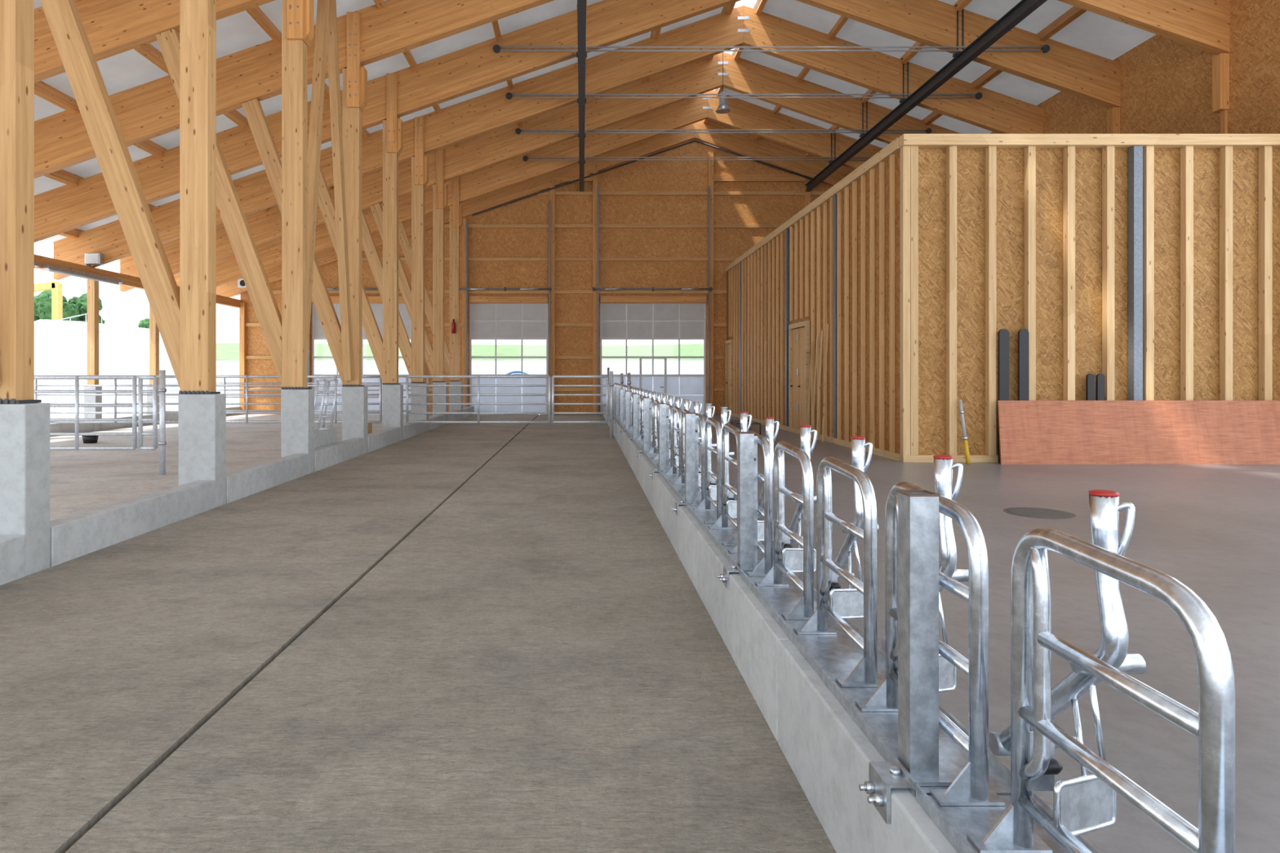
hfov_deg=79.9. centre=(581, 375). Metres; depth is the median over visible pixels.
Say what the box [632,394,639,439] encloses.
fence post
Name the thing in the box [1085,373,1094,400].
buffer
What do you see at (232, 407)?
curb
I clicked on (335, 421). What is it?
gate
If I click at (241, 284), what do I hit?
wall speaker
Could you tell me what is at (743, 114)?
roof frame
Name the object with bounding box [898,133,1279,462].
wall
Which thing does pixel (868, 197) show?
wall
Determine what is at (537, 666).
aisle
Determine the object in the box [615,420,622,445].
concrete curb
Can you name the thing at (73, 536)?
wall
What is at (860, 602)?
headlock
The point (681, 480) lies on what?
headlock
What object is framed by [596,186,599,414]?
door track
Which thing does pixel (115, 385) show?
gate
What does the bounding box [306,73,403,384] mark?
column
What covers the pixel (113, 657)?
floor
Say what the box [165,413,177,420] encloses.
curb
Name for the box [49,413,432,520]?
floor
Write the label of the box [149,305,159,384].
timber post
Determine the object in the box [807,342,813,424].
wood slat
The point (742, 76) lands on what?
roof frame
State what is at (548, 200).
door track
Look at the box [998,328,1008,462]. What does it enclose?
buffer
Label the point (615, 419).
concrete curb
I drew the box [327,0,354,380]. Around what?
diagonal brace
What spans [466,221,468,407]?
door track
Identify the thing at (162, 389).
gate post
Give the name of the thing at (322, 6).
diagonal brace
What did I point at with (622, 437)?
concrete curb
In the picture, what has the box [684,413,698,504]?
fence post
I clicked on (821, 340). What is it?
wood slat
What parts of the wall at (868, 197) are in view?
plate, plate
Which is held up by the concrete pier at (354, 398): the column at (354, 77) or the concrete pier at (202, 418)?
the column at (354, 77)
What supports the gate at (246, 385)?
attached to the gate post
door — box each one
[311,302,411,413]
[469,302,547,412]
[600,302,705,413]
[724,339,733,413]
[788,320,809,429]
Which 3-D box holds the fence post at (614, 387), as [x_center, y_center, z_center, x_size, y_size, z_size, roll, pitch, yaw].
[0.942,0.691,21.495,0.156,0.754,0.150,0,0,0]
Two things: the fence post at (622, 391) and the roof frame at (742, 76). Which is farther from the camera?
the roof frame at (742, 76)
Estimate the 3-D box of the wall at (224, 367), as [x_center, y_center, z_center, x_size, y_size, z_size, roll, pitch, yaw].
[0.000,0.305,61.750,120.000,3.010,0.500,0,0,0]
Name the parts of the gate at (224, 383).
frame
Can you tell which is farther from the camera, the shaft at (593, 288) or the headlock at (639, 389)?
the shaft at (593, 288)
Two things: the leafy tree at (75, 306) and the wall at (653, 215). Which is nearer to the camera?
the wall at (653, 215)
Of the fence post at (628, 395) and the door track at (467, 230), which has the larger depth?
the door track at (467, 230)
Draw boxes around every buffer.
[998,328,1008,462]
[1017,328,1029,400]
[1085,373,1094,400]
[1095,373,1104,400]
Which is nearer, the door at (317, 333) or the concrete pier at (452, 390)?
the concrete pier at (452, 390)
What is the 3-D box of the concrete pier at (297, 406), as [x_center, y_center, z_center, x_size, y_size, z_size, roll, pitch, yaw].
[-4.370,0.887,11.730,0.420,1.345,0.280,0,0,0]
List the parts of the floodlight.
glass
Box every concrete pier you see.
[0,403,49,576]
[84,386,102,431]
[146,386,159,424]
[177,393,226,507]
[280,389,314,474]
[342,386,367,453]
[382,384,403,440]
[411,383,428,431]
[432,382,448,424]
[448,381,462,418]
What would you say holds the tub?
on the floor at (81, 481)
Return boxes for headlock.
[622,386,633,425]
[626,387,638,430]
[627,388,641,432]
[631,388,644,435]
[635,389,648,439]
[635,390,652,443]
[639,391,657,447]
[642,392,662,452]
[647,393,667,457]
[651,395,674,464]
[657,396,682,472]
[663,398,691,481]
[671,400,702,493]
[681,403,716,506]
[693,406,734,523]
[708,411,751,546]
[728,417,779,576]
[755,424,817,619]
[793,435,884,687]
[855,454,1004,805]
[967,489,1235,852]
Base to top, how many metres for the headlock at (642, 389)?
0.822 m
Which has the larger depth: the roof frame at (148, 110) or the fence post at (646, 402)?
the roof frame at (148, 110)
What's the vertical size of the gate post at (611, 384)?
1.600 m
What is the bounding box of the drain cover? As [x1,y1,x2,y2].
[1003,506,1075,519]
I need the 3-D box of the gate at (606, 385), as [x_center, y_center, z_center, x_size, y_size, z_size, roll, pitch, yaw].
[-0.040,0.564,17.900,1.340,1.132,0.064,0,0,0]
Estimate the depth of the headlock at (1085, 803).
1.59 m
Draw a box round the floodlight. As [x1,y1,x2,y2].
[84,253,103,266]
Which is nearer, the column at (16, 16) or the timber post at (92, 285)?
the column at (16, 16)
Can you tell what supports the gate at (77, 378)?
on the floor at (81, 481)
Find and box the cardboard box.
[367,422,372,434]
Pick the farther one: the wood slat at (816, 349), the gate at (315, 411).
the gate at (315, 411)
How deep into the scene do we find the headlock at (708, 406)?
6.24 m
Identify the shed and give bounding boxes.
[34,319,217,411]
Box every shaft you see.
[327,288,411,289]
[459,287,551,290]
[591,287,712,290]
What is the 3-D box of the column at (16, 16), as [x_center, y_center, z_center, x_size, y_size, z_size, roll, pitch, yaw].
[-5.343,-3.358,5.827,2.365,7.143,0.337,0,0,0]
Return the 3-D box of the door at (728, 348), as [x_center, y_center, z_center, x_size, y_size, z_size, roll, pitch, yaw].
[5.540,0.030,28.650,0.100,2.700,1.100,0,0,0]
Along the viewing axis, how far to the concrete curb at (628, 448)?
12.69 m
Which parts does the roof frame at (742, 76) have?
tie rod, ridge plate, tie rod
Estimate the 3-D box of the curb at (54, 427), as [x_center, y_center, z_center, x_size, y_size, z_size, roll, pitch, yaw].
[-13.200,1.380,19.105,0.200,0.360,2.660,0,0,0]
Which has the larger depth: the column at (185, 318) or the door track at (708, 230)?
the door track at (708, 230)
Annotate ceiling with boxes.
[34,0,1155,260]
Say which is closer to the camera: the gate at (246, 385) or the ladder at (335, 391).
the ladder at (335, 391)
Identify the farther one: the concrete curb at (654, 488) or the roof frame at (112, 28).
the roof frame at (112, 28)
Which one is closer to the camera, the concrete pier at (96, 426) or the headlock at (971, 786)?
the headlock at (971, 786)
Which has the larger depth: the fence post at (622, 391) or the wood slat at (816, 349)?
the wood slat at (816, 349)
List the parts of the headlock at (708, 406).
gusset plate, arch frame, locking lever, lever handle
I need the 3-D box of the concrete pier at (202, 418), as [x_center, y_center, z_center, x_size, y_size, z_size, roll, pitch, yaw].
[-4.370,0.887,8.780,0.420,1.345,0.280,0,0,0]
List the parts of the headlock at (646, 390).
arch frame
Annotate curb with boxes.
[49,422,93,432]
[102,414,152,430]
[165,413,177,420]
[226,406,240,416]
[613,415,617,437]
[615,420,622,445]
[619,426,627,456]
[625,434,636,471]
[633,445,648,494]
[645,461,669,528]
[663,486,704,592]
[697,531,790,742]
[777,640,957,852]
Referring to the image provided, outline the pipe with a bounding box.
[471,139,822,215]
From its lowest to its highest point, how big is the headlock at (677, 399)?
0.822 m
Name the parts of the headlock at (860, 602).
gusset plate, foot plate, arch frame, flap rod, locking lever, gusset plate, flap rod, foot plate, lever handle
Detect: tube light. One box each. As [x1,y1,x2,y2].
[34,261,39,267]
[42,264,122,284]
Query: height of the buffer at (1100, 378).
1.530 m
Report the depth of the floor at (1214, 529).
5.19 m
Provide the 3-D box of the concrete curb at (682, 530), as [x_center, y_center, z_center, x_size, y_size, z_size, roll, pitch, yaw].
[0.975,1.320,6.356,0.350,0.480,2.152,0,0,0]
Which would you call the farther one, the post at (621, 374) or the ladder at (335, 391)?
the post at (621, 374)
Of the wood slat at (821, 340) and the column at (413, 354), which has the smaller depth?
the wood slat at (821, 340)
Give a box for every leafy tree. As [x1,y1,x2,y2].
[34,289,105,324]
[137,318,149,328]
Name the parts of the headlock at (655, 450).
arch frame, locking lever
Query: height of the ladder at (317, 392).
0.908 m
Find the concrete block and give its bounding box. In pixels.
[314,428,337,448]
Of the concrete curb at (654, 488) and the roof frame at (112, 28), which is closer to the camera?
the concrete curb at (654, 488)
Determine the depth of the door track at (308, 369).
29.19 m
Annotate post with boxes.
[87,279,98,384]
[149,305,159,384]
[158,369,166,475]
[607,367,609,383]
[608,371,613,439]
[613,386,615,413]
[615,387,620,417]
[620,373,623,388]
[620,389,625,422]
[625,391,631,429]
[626,373,631,391]
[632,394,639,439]
[643,397,651,452]
[658,403,669,471]
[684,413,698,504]
[736,431,759,572]
[740,261,741,411]
[785,228,788,426]
[833,194,836,438]
[893,489,962,786]
[1128,145,1142,400]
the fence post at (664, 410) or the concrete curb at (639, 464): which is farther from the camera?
the concrete curb at (639, 464)
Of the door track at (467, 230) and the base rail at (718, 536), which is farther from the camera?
the door track at (467, 230)
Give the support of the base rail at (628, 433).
on the concrete curb at (628, 448)
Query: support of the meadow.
on the floor at (228, 399)
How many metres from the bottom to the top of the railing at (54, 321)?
4.935 m
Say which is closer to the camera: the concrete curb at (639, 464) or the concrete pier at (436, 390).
the concrete curb at (639, 464)
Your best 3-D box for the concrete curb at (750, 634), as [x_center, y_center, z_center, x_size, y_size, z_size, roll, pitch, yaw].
[0.975,1.320,4.196,0.350,0.480,2.152,0,0,0]
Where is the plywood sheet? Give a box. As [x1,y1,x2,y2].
[997,400,1279,464]
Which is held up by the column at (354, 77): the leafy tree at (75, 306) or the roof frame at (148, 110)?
the roof frame at (148, 110)
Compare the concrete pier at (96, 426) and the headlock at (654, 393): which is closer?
the headlock at (654, 393)
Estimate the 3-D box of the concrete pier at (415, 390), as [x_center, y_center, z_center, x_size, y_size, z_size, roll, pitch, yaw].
[-4.370,0.887,20.580,0.420,1.345,0.280,0,0,0]
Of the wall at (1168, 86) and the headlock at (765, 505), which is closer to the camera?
the headlock at (765, 505)
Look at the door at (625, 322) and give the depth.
29.45 m
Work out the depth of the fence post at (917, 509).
2.01 m
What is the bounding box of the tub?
[81,435,98,443]
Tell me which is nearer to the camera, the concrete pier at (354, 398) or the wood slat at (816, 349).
the concrete pier at (354, 398)
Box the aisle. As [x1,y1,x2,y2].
[65,413,835,852]
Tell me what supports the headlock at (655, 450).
on the base rail at (653, 462)
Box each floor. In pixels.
[0,413,538,852]
[49,397,539,423]
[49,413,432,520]
[677,413,1279,852]
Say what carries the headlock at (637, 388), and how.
on the base rail at (628, 433)
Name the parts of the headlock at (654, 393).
locking lever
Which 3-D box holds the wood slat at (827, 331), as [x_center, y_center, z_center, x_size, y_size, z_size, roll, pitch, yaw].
[5.423,0.165,16.975,0.268,2.633,0.046,0,0,-42]
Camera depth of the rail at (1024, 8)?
18.51 m
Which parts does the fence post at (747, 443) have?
foot plate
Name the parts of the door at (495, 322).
panel, panel, panel, panel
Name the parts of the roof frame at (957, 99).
ridge plate, tie rod, tie rod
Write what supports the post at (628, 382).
on the base rail
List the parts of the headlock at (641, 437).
arch frame, locking lever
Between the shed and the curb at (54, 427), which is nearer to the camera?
the curb at (54, 427)
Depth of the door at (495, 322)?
29.45 m
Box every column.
[0,0,41,404]
[40,0,220,394]
[155,0,313,389]
[241,11,367,386]
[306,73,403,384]
[362,116,428,383]
[369,149,447,382]
[398,177,462,381]
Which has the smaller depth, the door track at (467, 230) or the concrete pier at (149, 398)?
the concrete pier at (149, 398)
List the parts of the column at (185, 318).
plate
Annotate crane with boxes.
[34,281,62,319]
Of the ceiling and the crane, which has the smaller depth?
the ceiling
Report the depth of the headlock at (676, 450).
8.08 m
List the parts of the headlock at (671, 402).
locking lever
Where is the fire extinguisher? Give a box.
[451,319,455,333]
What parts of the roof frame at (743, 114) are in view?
tie rod, tie rod, ridge plate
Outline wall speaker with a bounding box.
[237,278,246,288]
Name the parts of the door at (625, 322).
panel, panel, panel, panel, wicket door frame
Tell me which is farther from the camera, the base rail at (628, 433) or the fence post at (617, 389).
the fence post at (617, 389)
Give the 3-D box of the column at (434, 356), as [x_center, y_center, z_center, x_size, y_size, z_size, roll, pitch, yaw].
[-5.343,-3.358,23.526,2.365,7.143,0.337,0,0,0]
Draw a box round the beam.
[34,254,242,307]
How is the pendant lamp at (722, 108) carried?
hanging from the ceiling
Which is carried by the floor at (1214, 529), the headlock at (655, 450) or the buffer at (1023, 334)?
the buffer at (1023, 334)
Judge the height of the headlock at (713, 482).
0.822 m
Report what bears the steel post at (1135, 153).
in the wall at (1013, 233)
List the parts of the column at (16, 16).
plate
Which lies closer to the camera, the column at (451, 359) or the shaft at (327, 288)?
the column at (451, 359)
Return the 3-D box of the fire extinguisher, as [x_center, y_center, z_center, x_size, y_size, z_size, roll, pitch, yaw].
[-4.420,-1.695,26.290,0.150,0.490,0.150,0,0,0]
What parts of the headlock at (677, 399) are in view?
arch frame, locking lever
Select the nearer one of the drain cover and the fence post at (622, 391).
the drain cover
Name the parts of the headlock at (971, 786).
gusset plate, foot plate, arch frame, flap rod, locking lever, gusset plate, lever handle, foot plate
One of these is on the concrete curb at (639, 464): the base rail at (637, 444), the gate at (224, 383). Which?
the base rail at (637, 444)
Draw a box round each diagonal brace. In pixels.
[306,0,329,368]
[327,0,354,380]
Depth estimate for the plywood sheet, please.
12.93 m
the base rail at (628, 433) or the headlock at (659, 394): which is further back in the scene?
the base rail at (628, 433)
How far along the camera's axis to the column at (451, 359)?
26.38 m
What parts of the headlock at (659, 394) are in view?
arch frame, locking lever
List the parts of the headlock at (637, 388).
arch frame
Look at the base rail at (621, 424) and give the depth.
15.61 m
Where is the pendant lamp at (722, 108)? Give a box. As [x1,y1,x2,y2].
[715,52,730,113]
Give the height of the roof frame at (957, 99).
7.363 m
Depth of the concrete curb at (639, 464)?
10.39 m
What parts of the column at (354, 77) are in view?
plate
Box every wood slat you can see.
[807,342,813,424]
[811,336,817,439]
[816,330,822,440]
[822,324,828,442]
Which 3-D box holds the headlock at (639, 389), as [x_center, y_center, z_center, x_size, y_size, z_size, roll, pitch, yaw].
[1.038,0.657,14.559,0.297,0.822,0.858,0,0,0]
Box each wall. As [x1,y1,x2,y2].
[0,406,474,585]
[216,120,853,414]
[216,360,703,396]
[724,137,900,461]
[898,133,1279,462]
[989,0,1279,133]
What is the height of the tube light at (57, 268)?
0.162 m
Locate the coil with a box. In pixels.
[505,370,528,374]
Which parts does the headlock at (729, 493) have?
gusset plate, foot plate, foot plate, arch frame, gusset plate, locking lever, lever handle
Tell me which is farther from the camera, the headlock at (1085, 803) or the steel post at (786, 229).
the steel post at (786, 229)
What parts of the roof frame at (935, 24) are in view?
tie rod, tie rod, hanger plate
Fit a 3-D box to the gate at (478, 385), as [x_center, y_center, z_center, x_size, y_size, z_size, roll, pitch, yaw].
[-2.430,0.564,17.888,3.400,1.132,0.088,0,0,0]
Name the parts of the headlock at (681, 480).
gusset plate, arch frame, locking lever, lever handle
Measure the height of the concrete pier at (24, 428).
1.345 m
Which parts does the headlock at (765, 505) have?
foot plate, foot plate, gusset plate, arch frame, locking lever, lever handle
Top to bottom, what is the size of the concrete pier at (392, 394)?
1.345 m
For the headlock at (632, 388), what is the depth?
16.72 m
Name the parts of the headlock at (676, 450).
gusset plate, gusset plate, arch frame, locking lever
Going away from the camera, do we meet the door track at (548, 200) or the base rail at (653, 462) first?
the base rail at (653, 462)
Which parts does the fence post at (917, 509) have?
foot plate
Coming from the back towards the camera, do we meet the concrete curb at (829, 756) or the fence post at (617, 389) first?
the fence post at (617, 389)
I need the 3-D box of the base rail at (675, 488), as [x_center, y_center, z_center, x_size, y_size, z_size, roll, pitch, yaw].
[0.941,1.097,7.344,0.378,0.125,2.148,0,0,0]
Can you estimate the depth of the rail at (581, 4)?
18.24 m
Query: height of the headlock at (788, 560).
0.822 m
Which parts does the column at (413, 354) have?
plate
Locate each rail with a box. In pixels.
[577,0,586,191]
[619,422,625,434]
[625,428,632,444]
[632,437,643,458]
[643,450,678,479]
[658,469,713,515]
[684,502,783,589]
[739,568,1010,823]
[804,0,1047,191]
[915,785,1102,852]
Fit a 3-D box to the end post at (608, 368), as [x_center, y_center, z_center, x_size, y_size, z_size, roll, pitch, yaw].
[0.920,0.399,26.300,0.090,1.338,0.090,0,0,0]
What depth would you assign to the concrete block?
13.01 m
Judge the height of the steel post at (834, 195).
5.320 m
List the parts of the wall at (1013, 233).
plate, plate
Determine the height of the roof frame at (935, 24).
7.363 m
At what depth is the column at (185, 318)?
8.70 m
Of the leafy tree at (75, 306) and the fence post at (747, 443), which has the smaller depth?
the fence post at (747, 443)
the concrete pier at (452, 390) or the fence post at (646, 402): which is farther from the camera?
the concrete pier at (452, 390)
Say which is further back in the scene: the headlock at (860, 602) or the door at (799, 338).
the door at (799, 338)
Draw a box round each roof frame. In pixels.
[34,0,274,82]
[34,0,1120,242]
[34,0,1229,178]
[53,4,1043,279]
[120,52,961,292]
[173,89,882,286]
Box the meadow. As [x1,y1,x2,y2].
[216,342,703,360]
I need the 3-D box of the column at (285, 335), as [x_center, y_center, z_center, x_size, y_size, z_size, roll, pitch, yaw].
[-5.343,-3.358,11.726,2.365,7.143,0.337,0,0,0]
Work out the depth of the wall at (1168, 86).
15.39 m
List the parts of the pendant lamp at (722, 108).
lamp shade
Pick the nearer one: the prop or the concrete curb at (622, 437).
the prop
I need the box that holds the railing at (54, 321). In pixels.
[34,310,102,412]
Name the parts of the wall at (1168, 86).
wall post, wall post, wall post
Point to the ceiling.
(1057, 20)
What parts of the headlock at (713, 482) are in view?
gusset plate, foot plate, foot plate, gusset plate, arch frame, locking lever, lever handle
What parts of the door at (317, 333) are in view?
panel, panel, panel, panel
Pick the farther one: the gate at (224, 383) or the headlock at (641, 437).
the gate at (224, 383)
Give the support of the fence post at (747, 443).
on the base rail at (718, 536)
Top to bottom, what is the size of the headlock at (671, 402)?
0.822 m
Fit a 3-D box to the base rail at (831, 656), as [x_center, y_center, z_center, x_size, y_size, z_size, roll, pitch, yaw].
[0.941,1.097,3.024,0.378,0.125,2.148,0,0,0]
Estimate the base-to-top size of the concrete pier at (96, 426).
1.260 m
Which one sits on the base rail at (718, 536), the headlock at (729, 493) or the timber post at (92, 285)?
the headlock at (729, 493)
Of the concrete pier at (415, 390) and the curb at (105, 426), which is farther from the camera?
the curb at (105, 426)
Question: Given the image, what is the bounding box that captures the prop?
[958,400,970,463]
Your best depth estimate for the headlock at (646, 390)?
12.72 m
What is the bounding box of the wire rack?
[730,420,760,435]
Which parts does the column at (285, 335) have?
plate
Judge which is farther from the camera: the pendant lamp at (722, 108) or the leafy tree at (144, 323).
the leafy tree at (144, 323)
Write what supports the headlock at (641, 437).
on the base rail at (637, 444)
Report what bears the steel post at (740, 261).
in the wall at (868, 197)
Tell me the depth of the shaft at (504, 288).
29.06 m
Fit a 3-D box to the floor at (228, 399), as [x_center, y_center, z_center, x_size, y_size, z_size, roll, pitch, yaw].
[0.000,1.905,50.000,240.000,0.190,220.000,0,0,0]
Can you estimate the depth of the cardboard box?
16.86 m
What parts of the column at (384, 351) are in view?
plate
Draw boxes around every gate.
[34,375,137,450]
[34,375,178,423]
[137,375,157,450]
[165,377,280,412]
[216,375,281,423]
[306,375,382,423]
[306,375,428,412]
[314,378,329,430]
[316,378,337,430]
[405,375,551,423]
[551,375,608,423]
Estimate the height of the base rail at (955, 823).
0.125 m
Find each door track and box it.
[306,342,310,387]
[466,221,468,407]
[548,200,550,376]
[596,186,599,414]
[707,186,710,403]
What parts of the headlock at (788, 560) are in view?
gusset plate, foot plate, arch frame, gusset plate, foot plate, flap rod, locking lever, lever handle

